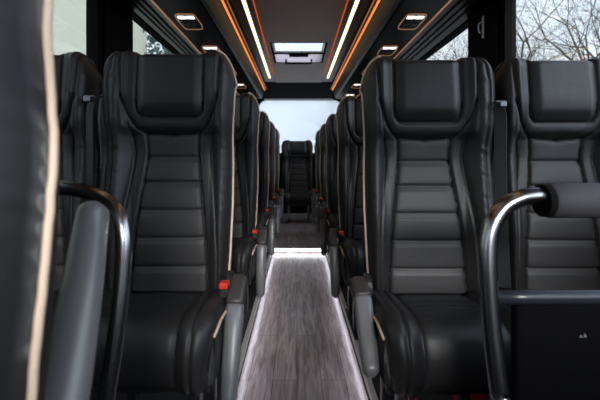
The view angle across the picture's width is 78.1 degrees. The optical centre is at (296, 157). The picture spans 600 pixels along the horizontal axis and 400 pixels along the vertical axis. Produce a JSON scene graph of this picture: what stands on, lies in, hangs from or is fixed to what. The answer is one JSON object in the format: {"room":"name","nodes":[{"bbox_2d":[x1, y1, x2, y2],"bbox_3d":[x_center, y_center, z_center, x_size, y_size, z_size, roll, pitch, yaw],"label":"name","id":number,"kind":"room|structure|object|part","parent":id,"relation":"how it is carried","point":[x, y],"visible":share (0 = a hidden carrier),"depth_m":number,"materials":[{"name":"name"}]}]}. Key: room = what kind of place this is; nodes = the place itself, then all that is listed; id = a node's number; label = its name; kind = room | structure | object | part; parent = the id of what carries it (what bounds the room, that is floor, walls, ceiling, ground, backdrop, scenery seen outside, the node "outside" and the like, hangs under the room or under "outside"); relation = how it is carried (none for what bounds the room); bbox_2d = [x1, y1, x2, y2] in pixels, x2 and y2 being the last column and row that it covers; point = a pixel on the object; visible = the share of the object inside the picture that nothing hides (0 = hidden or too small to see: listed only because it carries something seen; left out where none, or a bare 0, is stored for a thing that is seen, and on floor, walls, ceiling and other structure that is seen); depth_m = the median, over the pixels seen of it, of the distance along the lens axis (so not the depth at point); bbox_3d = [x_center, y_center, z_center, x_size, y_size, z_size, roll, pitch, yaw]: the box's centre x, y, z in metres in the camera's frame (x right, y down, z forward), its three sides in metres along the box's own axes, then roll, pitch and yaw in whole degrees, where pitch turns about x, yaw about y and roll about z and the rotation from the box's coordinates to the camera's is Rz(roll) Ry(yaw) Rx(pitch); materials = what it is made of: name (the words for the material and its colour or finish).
{"room":"vehicle interior","nodes":[
{"label":"vehicle interior","id":0,"kind":"room"},
{"bbox_2d":[86,0,180,95],"bbox_3d":[-1.093,-0.065,2.385,0.060,2.030,6.670,0,0,0],"label":"wall","id":1,"kind":"structure","parent":0,"point":[94,8],"depth_m":1.99,"materials":[{"name":"black plastic"}]},
{"bbox_2d":[103,0,132,68],"bbox_3d":[-1.053,-0.435,2.190,0.020,0.870,0.340,0,0,0],"label":"trim","id":2,"kind":"structure","parent":1,"relation":"attached to","point":[117,27],"depth_m":2.12,"materials":[{"name":"black plastic"}]},
{"bbox_2d":[254,0,346,81],"bbox_3d":[0.022,-1.015,1.975,0.600,0.030,5.850,0,0,0],"label":"ceiling","id":3,"kind":"structure","parent":0,"point":[280,20],"depth_m":2.81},
{"bbox_2d":[252,0,273,73],"bbox_3d":[-0.278,-1.000,1.950,0.014,0.011,4.900,0,0,0],"label":"recessed light","id":4,"kind":"object","parent":3,"relation":"in","point":[252,0],"visible":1,"depth_m":2.91,"materials":[{"name":"orange plastic"}]},
{"bbox_2d":[270,42,327,63],"bbox_3d":[0.017,-1.024,3.540,0.503,0.151,0.680,0,0,0],"label":"roof hatch","id":5,"kind":"object","parent":3,"relation":"attached to","point":[287,57],"visible":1,"depth_m":3.61,"materials":[{"name":"white plastic"}]},
{"bbox_3d":[0.018,-0.981,3.740,0.275,0.064,0.020,0,0,0],"label":"handle","id":6,"kind":"part","parent":5,"relation":"part of","materials":[{"name":"black"}]},
{"bbox_3d":[0.017,-1.002,3.701,0.467,0.006,0.322,0,0,0],"label":"panel","id":7,"kind":"part","parent":5,"relation":"part of","materials":[{"name":"plastic"}]},
{"bbox_2d":[324,0,348,73],"bbox_3d":[0.322,-1.000,1.950,0.014,0.011,4.900,0,0,0],"label":"recessed light","id":8,"kind":"object","parent":3,"relation":"in","point":[347,0],"visible":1,"depth_m":2.88,"materials":[{"name":"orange plastic"}]},
{"bbox_2d":[229,0,371,99],"bbox_3d":[0.022,-0.985,2.385,2.290,0.190,6.670,0,0,0],"label":"ceiling","id":9,"kind":"structure","parent":0,"point":[236,5],"depth_m":3.82,"materials":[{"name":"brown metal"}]},
{"bbox_2d":[122,0,265,98],"bbox_3d":[-0.734,-0.932,2.160,0.619,0.206,6.120,0,0,0],"label":"luggage rack","id":10,"kind":"object","parent":9,"relation":"attached to","point":[221,29],"visible":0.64,"depth_m":2.52,"materials":[{"name":"black plastic"}]},
{"bbox_3d":[-0.897,-0.886,2.175,0.138,0.063,6.050,0,0,0],"label":"window rail","id":11,"kind":"part","parent":10,"relation":"part of","materials":[{"name":"black plastic"}]},
{"bbox_2d":[175,13,202,29],"bbox_3d":[-0.656,-0.837,2.260,0.130,0.021,0.257,0,0,0],"label":"light","id":12,"kind":"object","parent":10,"relation":"attached to","point":[189,21],"visible":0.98,"depth_m":2.25,"materials":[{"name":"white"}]},
{"bbox_3d":[-0.767,-0.833,2.175,0.009,0.008,6.050,0,0,0],"label":"panel trim","id":13,"kind":"part","parent":10,"relation":"part of","materials":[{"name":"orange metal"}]},
{"bbox_2d":[202,45,219,52],"bbox_3d":[-0.656,-0.837,2.870,0.130,0.021,0.257,0,0,0],"label":"light","id":14,"kind":"object","parent":10,"relation":"attached to","point":[206,48],"visible":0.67,"depth_m":2.79,"materials":[{"name":"white plastic"}]},
{"bbox_2d":[237,83,245,87],"bbox_3d":[-0.656,-0.837,4.270,0.130,0.021,0.257,0,0,0],"label":"light","id":15,"kind":"object","parent":10,"relation":"attached to","point":[240,85],"visible":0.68,"depth_m":4.24,"materials":[{"name":"white"}]},
{"bbox_2d":[221,0,264,90],"bbox_3d":[-0.453,-0.954,2.175,0.010,0.016,6.050,0,0,0],"label":"light","id":16,"kind":"object","parent":10,"relation":"attached to","point":[225,7],"depth_m":2.97,"materials":[{"name":"plastic"}]},
{"bbox_3d":[-0.439,-0.975,2.160,0.018,0.030,6.120,0,0,0],"label":"rail","id":17,"kind":"part","parent":10,"relation":"part of","materials":[{"name":"black plastic"}]},
{"bbox_3d":[-0.427,-0.960,2.175,0.006,0.004,6.050,0,0,0],"label":"rail trim","id":18,"kind":"part","parent":10,"relation":"part of","materials":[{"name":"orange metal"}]},
{"bbox_2d":[240,0,270,77],"bbox_3d":[-0.340,-1.002,2.060,0.040,0.012,5.160,0,0,0],"label":"ceiling light strip","id":19,"kind":"object","parent":9,"relation":"attached to","point":[244,2],"visible":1,"depth_m":2.96,"materials":[{"name":"white plastic"}]},
{"bbox_2d":[326,0,359,77],"bbox_3d":[0.384,-1.002,2.060,0.040,0.012,5.160,0,0,0],"label":"ceiling light strip","id":20,"kind":"object","parent":9,"relation":"attached to","point":[354,7],"visible":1,"depth_m":2.96,"materials":[{"name":"white plastic"}]},
{"bbox_2d":[331,0,489,98],"bbox_3d":[0.777,-0.932,2.160,0.619,0.206,6.120,0,0,0],"label":"luggage rack","id":21,"kind":"object","parent":9,"relation":"attached to","point":[378,28],"visible":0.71,"depth_m":2.52,"materials":[{"name":"black plastic"}]},
{"bbox_3d":[0.471,-0.960,2.175,0.006,0.004,6.050,0,0,0],"label":"rail trim","id":22,"kind":"part","parent":21,"relation":"part of","materials":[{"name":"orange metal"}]},
{"bbox_3d":[0.483,-0.975,2.160,0.018,0.030,6.120,0,0,0],"label":"rail","id":23,"kind":"part","parent":21,"relation":"part of","materials":[{"name":"black plastic"}]},
{"bbox_2d":[351,83,360,87],"bbox_3d":[0.700,-0.837,4.270,0.130,0.021,0.257,0,0,0],"label":"light","id":24,"kind":"object","parent":21,"relation":"attached to","point":[357,85],"visible":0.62,"depth_m":4.24,"materials":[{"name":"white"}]},
{"bbox_2d":[332,0,379,90],"bbox_3d":[0.497,-0.954,2.175,0.010,0.016,6.050,0,0,0],"label":"light","id":25,"kind":"object","parent":21,"relation":"attached to","point":[375,7],"depth_m":2.99,"materials":[{"name":"plastic"}]},
{"bbox_2d":[377,45,397,55],"bbox_3d":[0.700,-0.837,2.870,0.130,0.021,0.257,0,0,0],"label":"light","id":26,"kind":"object","parent":21,"relation":"attached to","point":[388,50],"visible":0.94,"depth_m":2.86,"materials":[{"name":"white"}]},
{"bbox_3d":[0.811,-0.833,2.175,0.009,0.008,6.050,0,0,0],"label":"panel trim","id":27,"kind":"part","parent":21,"relation":"part of","materials":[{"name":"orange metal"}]},
{"bbox_2d":[398,13,426,29],"bbox_3d":[0.700,-0.837,2.260,0.130,0.021,0.257,0,0,0],"label":"light","id":28,"kind":"object","parent":21,"relation":"attached to","point":[411,21],"visible":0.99,"depth_m":2.25,"materials":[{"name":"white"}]},
{"bbox_2d":[90,213,510,399],"bbox_3d":[0.022,0.885,2.385,2.270,0.130,6.670,0,0,0],"label":"floor","id":29,"kind":"structure","parent":0,"point":[296,233],"depth_m":2.34,"materials":[{"name":"grey wood"}]},
{"bbox_2d":[0,0,109,399],"bbox_3d":[-0.407,0.237,0.250,0.449,1.163,0.573,0,0,0],"label":"seat","id":30,"kind":"object","parent":29,"relation":"on","point":[45,355],"visible":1,"depth_m":0.32,"materials":[{"name":"black leather"}]},
{"bbox_3d":[-0.425,0.034,0.301,0.414,0.747,0.160,0,0,0],"label":"backrest","id":31,"kind":"part","parent":30,"relation":"part of","materials":[{"name":"black leather"}]},
{"bbox_3d":[-0.259,0.203,0.429,0.056,0.288,0.221,0,0,-11],"label":"armrest","id":32,"kind":"part","parent":30,"relation":"part of","materials":[{"name":"grey plastic"}]},
{"bbox_2d":[53,51,101,313],"bbox_3d":[-0.835,0.240,1.054,0.454,1.160,0.417,0,0,0],"label":"seat","id":33,"kind":"object","parent":29,"relation":"on","point":[78,81],"visible":0.27,"depth_m":1.15,"materials":[{"name":"black leather"}]},
{"bbox_2d":[53,290,58,313],"bbox_3d":[-0.838,0.465,1.010,0.396,0.180,0.329,0,0,0],"label":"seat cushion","id":34,"kind":"object","parent":33,"relation":"on","point":[55,291],"depth_m":1.01,"materials":[{"name":"black leather"}]},
{"bbox_3d":[-0.839,0.167,1.172,0.239,0.480,0.066,0,0,0],"label":"panel","id":35,"kind":"part","parent":33,"relation":"part of","materials":[{"name":"grey leather"}]},
{"bbox_3d":[-0.855,0.034,1.183,0.414,0.747,0.160,0,0,0],"label":"backrest","id":36,"kind":"part","parent":33,"relation":"part of","materials":[{"name":"black leather"}]},
{"bbox_2d":[59,180,131,399],"bbox_3d":[-0.353,0.426,0.551,0.254,0.784,0.099,0,0,24],"label":"grab rail","id":37,"kind":"object","parent":29,"relation":"on","point":[119,218],"visible":0.66,"depth_m":0.53,"materials":[{"name":"metal"}]},
{"bbox_2d":[98,94,106,189],"bbox_3d":[-0.835,0.240,1.814,0.454,1.160,0.417,0,0,0],"label":"seat","id":38,"kind":"object","parent":29,"relation":"on","point":[102,136],"visible":0.02,"depth_m":1.90,"materials":[{"name":"black leather"}]},
{"bbox_2d":[91,49,247,399],"bbox_3d":[-0.382,0.237,1.049,0.473,1.166,0.417,0,0,0],"label":"seat","id":39,"kind":"object","parent":29,"relation":"on","point":[168,119],"visible":0.88,"depth_m":1.14,"materials":[{"name":"black leather"}]},
{"bbox_2d":[91,287,225,395],"bbox_3d":[-0.394,0.465,1.005,0.396,0.180,0.329,0,0,0],"label":"seat cushion","id":40,"kind":"object","parent":39,"relation":"on","point":[175,337],"depth_m":0.88,"materials":[{"name":"black leather"}]},
{"bbox_3d":[-0.411,0.034,1.178,0.414,0.747,0.160,0,0,0],"label":"backrest","id":41,"kind":"part","parent":39,"relation":"part of","materials":[{"name":"black leather"}]},
{"bbox_3d":[-0.395,0.167,1.167,0.239,0.480,0.066,0,0,0],"label":"panel","id":42,"kind":"part","parent":39,"relation":"part of","materials":[{"name":"grey leather"}]},
{"bbox_3d":[-0.173,0.515,0.983,0.051,0.232,0.143,0,0,0],"label":"armrest","id":43,"kind":"part","parent":39,"relation":"part of","materials":[{"name":"grey plastic"}]},
{"bbox_2d":[230,92,267,337],"bbox_3d":[-0.382,0.237,1.809,0.473,1.166,0.417,0,0,0],"label":"seat","id":44,"kind":"object","parent":29,"relation":"on","point":[249,240],"visible":0.26,"depth_m":1.90,"materials":[{"name":"black leather"}]},
{"bbox_3d":[-0.395,0.167,1.927,0.239,0.480,0.066,0,0,0],"label":"panel","id":45,"kind":"part","parent":44,"relation":"part of","materials":[{"name":"grey leather"}]},
{"bbox_2d":[230,235,255,281],"bbox_3d":[-0.394,0.465,1.765,0.396,0.180,0.329,0,0,0],"label":"seat cushion","id":46,"kind":"object","parent":44,"relation":"on","point":[243,254],"depth_m":1.64,"materials":[{"name":"black leather"}]},
{"bbox_3d":[-0.411,0.034,1.938,0.414,0.747,0.160,0,0,0],"label":"backrest","id":47,"kind":"part","parent":44,"relation":"part of","materials":[{"name":"black leather"}]},
{"bbox_3d":[-0.173,0.540,1.784,0.051,0.246,0.093,0,0,0],"label":"armrest","id":48,"kind":"part","parent":44,"relation":"part of","materials":[{"name":"grey"}]},
{"bbox_2d":[239,254,270,375],"bbox_3d":[-0.232,0.831,1.445,0.020,0.030,4.090,0,0,0],"label":"trim","id":49,"kind":"structure","parent":29,"relation":"attached to","point":[255,306],"depth_m":1.78,"materials":[{"name":"silver metal"}]},
{"bbox_2d":[252,111,275,282],"bbox_3d":[-0.382,0.237,2.569,0.473,1.166,0.417,0,0,0],"label":"seat","id":50,"kind":"object","parent":29,"relation":"on","point":[266,215],"visible":0.26,"depth_m":2.65,"materials":[{"name":"black leather"}]},
{"bbox_2d":[257,213,268,238],"bbox_3d":[-0.394,0.465,2.525,0.396,0.180,0.329,0,0,0],"label":"seat cushion","id":51,"kind":"object","parent":50,"relation":"on","point":[262,218],"depth_m":2.42,"materials":[{"name":"black leather"}]},
{"bbox_3d":[-0.411,0.034,2.698,0.414,0.747,0.160,0,0,0],"label":"backrest","id":52,"kind":"part","parent":50,"relation":"part of","materials":[{"name":"black leather"}]},
{"bbox_3d":[-0.173,0.540,2.544,0.051,0.246,0.093,0,0,0],"label":"armrest","id":53,"kind":"part","parent":50,"relation":"part of","materials":[{"name":"grey"}]},
{"bbox_2d":[267,121,280,252],"bbox_3d":[-0.382,0.237,3.329,0.473,1.166,0.417,0,0,0],"label":"seat","id":54,"kind":"object","parent":29,"relation":"on","point":[275,201],"visible":0.15,"depth_m":3.41,"materials":[{"name":"black leather"}]},
{"bbox_2d":[268,200,274,206],"bbox_3d":[-0.394,0.465,3.285,0.396,0.180,0.329,0,0,0],"label":"seat cushion","id":55,"kind":"object","parent":54,"relation":"on","point":[270,202],"depth_m":3.19,"materials":[{"name":"black leather"}]},
{"bbox_3d":[-0.411,0.034,3.458,0.414,0.747,0.160,0,0,0],"label":"backrest","id":56,"kind":"part","parent":54,"relation":"part of","materials":[{"name":"black leather"}]},
{"bbox_3d":[-0.173,0.540,3.304,0.051,0.246,0.093,0,0,0],"label":"armrest","id":57,"kind":"part","parent":54,"relation":"part of","materials":[{"name":"grey"}]},
{"bbox_2d":[274,128,283,218],"bbox_3d":[-0.382,0.237,4.089,0.473,1.166,0.417,0,0,0],"label":"seat","id":58,"kind":"object","parent":29,"relation":"on","point":[279,192],"visible":0.17,"depth_m":4.17,"materials":[{"name":"black leather"}]},
{"bbox_3d":[-0.411,0.034,4.218,0.414,0.747,0.160,0,0,0],"label":"backrest","id":59,"kind":"part","parent":58,"relation":"part of","materials":[{"name":"black leather"}]},
{"bbox_3d":[-0.173,0.540,4.064,0.051,0.246,0.093,0,0,0],"label":"armrest","id":60,"kind":"part","parent":58,"relation":"part of","materials":[{"name":"grey plastic"}]},
{"bbox_2d":[281,140,312,222],"bbox_3d":[0.008,0.308,4.994,0.456,1.114,0.417,0,0,0],"label":"seat","id":61,"kind":"object","parent":29,"relation":"on","point":[297,169],"visible":0.95,"depth_m":5.08,"materials":[{"name":"black leather"}]},
{"bbox_2d":[283,191,310,204],"bbox_3d":[0.020,0.524,4.950,0.424,0.173,0.329,0,0,0],"label":"seat cushion","id":62,"kind":"object","parent":61,"relation":"on","point":[290,197],"depth_m":4.81,"materials":[{"name":"black leather"}]},
{"bbox_3d":[0.002,0.110,5.123,0.443,0.717,0.160,0,0,0],"label":"backrest","id":63,"kind":"part","parent":61,"relation":"part of","materials":[{"name":"black leather"}]},
{"bbox_3d":[0.019,0.238,5.112,0.255,0.461,0.066,0,0,0],"label":"panel","id":64,"kind":"part","parent":61,"relation":"part of","materials":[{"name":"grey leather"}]},
{"bbox_2d":[275,247,320,250],"bbox_3d":[0.017,0.866,3.514,0.493,0.032,0.032,0,0,0],"label":"step light","id":65,"kind":"object","parent":29,"relation":"attached to","point":[276,248],"visible":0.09,"depth_m":3.50,"materials":[{"name":"white plastic"}]},
{"bbox_2d":[314,145,316,189],"bbox_3d":[0.468,0.308,4.994,0.456,1.114,0.417,0,0,0],"label":"seat","id":66,"kind":"object","parent":29,"relation":"on","point":[314,145],"visible":0.04,"depth_m":5.10,"materials":[{"name":"black leather"}]},
{"bbox_2d":[311,129,320,218],"bbox_3d":[0.392,0.246,4.089,0.473,1.147,0.417,0,0,0],"label":"seat","id":67,"kind":"object","parent":29,"relation":"on","point":[314,192],"visible":0.16,"depth_m":4.17,"materials":[{"name":"black leather"}]},
{"bbox_3d":[0.183,0.545,4.064,0.051,0.242,0.093,0,0,0],"label":"armrest","id":68,"kind":"part","parent":67,"relation":"part of","materials":[{"name":"grey plastic"}]},
{"bbox_3d":[0.421,0.046,4.218,0.414,0.735,0.160,0,0,0],"label":"backrest","id":69,"kind":"part","parent":67,"relation":"part of","materials":[{"name":"black leather"}]},
{"bbox_2d":[314,123,328,252],"bbox_3d":[0.392,0.246,3.329,0.473,1.147,0.417,0,0,0],"label":"seat","id":70,"kind":"object","parent":29,"relation":"on","point":[319,201],"visible":0.12,"depth_m":3.41,"materials":[{"name":"black leather"}]},
{"bbox_3d":[0.183,0.545,3.304,0.051,0.242,0.093,0,0,0],"label":"armrest","id":71,"kind":"part","parent":70,"relation":"part of","materials":[{"name":"grey"}]},
{"bbox_3d":[0.421,0.046,3.458,0.414,0.735,0.160,0,0,0],"label":"backrest","id":72,"kind":"part","parent":70,"relation":"part of","materials":[{"name":"black leather"}]},
{"bbox_2d":[320,201,327,207],"bbox_3d":[0.404,0.471,3.285,0.396,0.178,0.329,0,0,0],"label":"seat cushion","id":73,"kind":"object","parent":70,"relation":"on","point":[322,203],"depth_m":3.19,"materials":[{"name":"black leather"}]},
{"bbox_2d":[319,113,342,282],"bbox_3d":[0.392,0.246,2.569,0.473,1.147,0.417,0,0,0],"label":"seat","id":74,"kind":"object","parent":29,"relation":"on","point":[329,217],"visible":0.23,"depth_m":2.65,"materials":[{"name":"black leather"}]},
{"bbox_3d":[0.183,0.545,2.544,0.051,0.242,0.093,0,0,0],"label":"armrest","id":75,"kind":"part","parent":74,"relation":"part of","materials":[{"name":"grey"}]},
{"bbox_3d":[0.421,0.046,2.698,0.414,0.735,0.160,0,0,0],"label":"backrest","id":76,"kind":"part","parent":74,"relation":"part of","materials":[{"name":"black leather"}]},
{"bbox_2d":[327,214,338,240],"bbox_3d":[0.404,0.471,2.525,0.396,0.178,0.329,0,0,0],"label":"seat cushion","id":77,"kind":"object","parent":74,"relation":"on","point":[332,219],"depth_m":2.42,"materials":[{"name":"black leather"}]},
{"bbox_2d":[328,96,366,339],"bbox_3d":[0.392,0.246,1.809,0.473,1.147,0.417,0,0,0],"label":"seat","id":78,"kind":"object","parent":29,"relation":"on","point":[347,252],"visible":0.34,"depth_m":1.90,"materials":[{"name":"black leather"}]},
{"bbox_3d":[0.183,0.545,1.784,0.051,0.242,0.093,0,0,0],"label":"armrest","id":79,"kind":"part","parent":78,"relation":"part of","materials":[{"name":"grey plastic"}]},
{"bbox_3d":[0.421,0.046,1.938,0.414,0.735,0.160,0,0,0],"label":"backrest","id":80,"kind":"part","parent":78,"relation":"part of","materials":[{"name":"black leather"}]},
{"bbox_2d":[340,236,366,283],"bbox_3d":[0.404,0.471,1.765,0.396,0.178,0.329,0,0,0],"label":"seat cushion","id":81,"kind":"object","parent":78,"relation":"on","point":[352,248],"depth_m":1.64,"materials":[{"name":"black leather"}]},
{"bbox_3d":[0.405,0.177,1.927,0.239,0.473,0.066,0,0,0],"label":"panel","id":82,"kind":"part","parent":78,"relation":"part of","materials":[{"name":"grey leather"}]},
{"bbox_2d":[326,253,377,399],"bbox_3d":[0.265,0.831,1.445,0.020,0.030,4.090,0,0,0],"label":"trim","id":83,"kind":"structure","parent":29,"relation":"attached to","point":[370,387],"depth_m":1.56,"materials":[{"name":"silver metal"}]},
{"bbox_2d":[350,55,510,399],"bbox_3d":[0.392,0.246,1.049,0.473,1.147,0.417,0,0,0],"label":"seat","id":84,"kind":"object","parent":29,"relation":"on","point":[428,189],"visible":0.85,"depth_m":1.14,"materials":[{"name":"black leather"}]},
{"bbox_3d":[0.183,0.461,0.974,0.051,0.169,0.151,0,0,0],"label":"armrest","id":85,"kind":"part","parent":84,"relation":"part of","materials":[{"name":"grey plastic"}]},
{"bbox_3d":[0.405,0.177,1.167,0.239,0.473,0.066,0,0,0],"label":"panel","id":86,"kind":"part","parent":84,"relation":"part of","materials":[{"name":"grey leather"}]},
{"bbox_3d":[0.421,0.046,1.178,0.414,0.735,0.160,0,0,0],"label":"backrest","id":87,"kind":"part","parent":84,"relation":"part of","materials":[{"name":"black leather"}]},
{"bbox_2d":[372,289,510,397],"bbox_3d":[0.404,0.471,1.005,0.396,0.178,0.329,0,0,0],"label":"seat cushion","id":88,"kind":"object","parent":84,"relation":"on","point":[426,341],"depth_m":0.88,"materials":[{"name":"black leather"}]},
{"bbox_2d":[453,395,485,399],"bbox_3d":[0.567,0.763,1.199,0.114,0.109,0.082,0,0,0],"label":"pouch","id":89,"kind":"object","parent":29,"relation":"on","point":[455,397],"visible":0.07,"depth_m":1.16,"materials":[{"name":"red"}]},
{"bbox_2d":[478,183,599,399],"bbox_3d":[0.512,0.430,0.594,0.448,0.778,0.123,0,0,-13],"label":"grab rail","id":90,"kind":"object","parent":29,"relation":"on","point":[549,200],"visible":1,"depth_m":0.58,"materials":[{"name":"metal"}]},
{"bbox_2d":[491,57,599,289],"bbox_3d":[0.823,0.249,1.054,0.454,1.141,0.417,0,0,0],"label":"seat","id":91,"kind":"object","parent":29,"relation":"on","point":[546,129],"visible":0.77,"depth_m":1.15,"materials":[{"name":"black leather"}]},
{"bbox_3d":[0.827,0.177,1.172,0.239,0.473,0.066,0,0,0],"label":"panel","id":92,"kind":"part","parent":91,"relation":"part of","materials":[{"name":"grey leather"}]},
{"bbox_2d":[511,305,599,399],"bbox_3d":[0.552,0.537,0.660,0.335,0.565,0.032,0,0,0],"label":"partition panel","id":93,"kind":"object","parent":29,"relation":"on","point":[555,349],"visible":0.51,"depth_m":0.65,"materials":[{"name":"black plastic"}]},
{"bbox_2d":[237,253,367,399],"bbox_3d":[0.017,0.925,1.285,0.497,0.050,4.470,0,0,0],"label":"floor","id":94,"kind":"structure","parent":0,"point":[300,347],"depth_m":1.79,"materials":[{"name":"grey wood"}]},
{"bbox_2d":[257,96,360,212],"bbox_3d":[0.025,-0.065,5.750,2.450,2.030,0.060,0,0,0],"label":"wall","id":95,"kind":"structure","parent":0,"point":[293,209],"depth_m":5.72,"materials":[{"name":"black plastic"}]},
{"bbox_2d":[418,0,515,63],"bbox_3d":[1.137,-0.065,2.385,0.060,2.030,6.670,0,0,0],"label":"wall","id":96,"kind":"structure","parent":0,"point":[507,8],"depth_m":1.98,"materials":[{"name":"black plastic"}]},
{"bbox_2d":[478,16,483,38],"bbox_3d":[1.067,-0.760,2.150,0.035,0.130,0.016,0,0,0],"label":"coat hook","id":97,"kind":"object","parent":96,"relation":"attached to","point":[482,22],"visible":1,"depth_m":2.15,"materials":[{"name":"grey plastic"}]},
{"bbox_3d":[1.081,-0.760,2.150,0.008,0.130,0.016,0,0,0],"label":"plate","id":98,"kind":"part","parent":97,"relation":"part of","materials":[{"name":"black plastic"}]},
{"bbox_2d":[468,0,498,73],"bbox_3d":[1.097,-0.435,2.190,0.020,0.870,0.340,0,0,0],"label":"trim","id":99,"kind":"structure","parent":96,"relation":"attached to","point":[487,48],"depth_m":2.11,"materials":[{"name":"black plastic"}]},
{"label":"outside","id":100,"kind":"structure","parent":0,"visible":0},
{"label":"ground","id":101,"kind":"structure","parent":100,"visible":0},
{"bbox_2d":[52,0,146,54],"bbox_3d":[-9.200,-3.600,6.900,6.200,11.000,18.400,0,0,0],"label":"building","id":102,"kind":"structure","parent":101,"relation":"on","point":[69,16],"depth_m":10.55,"materials":[{"name":"grey stone"}]},
{"bbox_2d":[143,30,171,53],"bbox_3d":[-6.220,-3.676,17.583,4.918,11.159,4.945,0,0,0],"label":"evergreen tree","id":103,"kind":"object","parent":101,"relation":"on","point":[152,41],"visible":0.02,"depth_m":16.54,"materials":[{"name":"green plant"}]},
{"bbox_2d":[280,100,337,144],"bbox_3d":[1.214,-2.088,22.902,6.103,7.985,7.590,0,0,-38],"label":"bare tree","id":104,"kind":"object","parent":101,"relation":"on","point":[330,101],"visible":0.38,"depth_m":22.85,"materials":[{"name":"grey plant"}]},
{"bbox_2d":[431,2,588,60],"bbox_3d":[9.401,-3.205,18.419,11.108,10.255,6.849,0,0,-10],"label":"bare tree","id":105,"kind":"object","parent":101,"relation":"on","point":[572,2],"visible":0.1,"depth_m":18.18,"materials":[{"name":"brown plant"}]},
{"bbox_2d":[431,0,593,59],"bbox_3d":[7.391,-2.669,15.278,7.927,9.221,8.043,0,0,30],"label":"bare tree","id":106,"kind":"object","parent":101,"relation":"on","point":[461,56],"visible":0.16,"depth_m":14.59,"materials":[{"name":"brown plant"}]},
{"bbox_2d":[434,0,599,60],"bbox_3d":[4.965,-1.746,8.856,4.892,7.325,7.934,0,0,12],"label":"bare tree","id":107,"kind":"object","parent":101,"relation":"on","point":[526,39],"visible":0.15,"depth_m":7.77,"materials":[{"name":"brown plant"}]},
{"bbox_2d":[516,0,599,60],"bbox_3d":[8.490,-3.348,10.060,8.031,10.506,9.987,0,0,45],"label":"bare tree","id":108,"kind":"object","parent":101,"relation":"on","point":[596,36],"visible":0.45,"depth_m":10.94,"materials":[{"name":"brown plant"}]},
{"bbox_2d":[519,0,599,59],"bbox_3d":[13.034,-3.812,13.871,9.909,11.526,10.053,0,0,15],"label":"bare tree","id":109,"kind":"object","parent":101,"relation":"on","point":[586,38],"visible":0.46,"depth_m":14.30,"materials":[{"name":"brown plant"}]}
]}

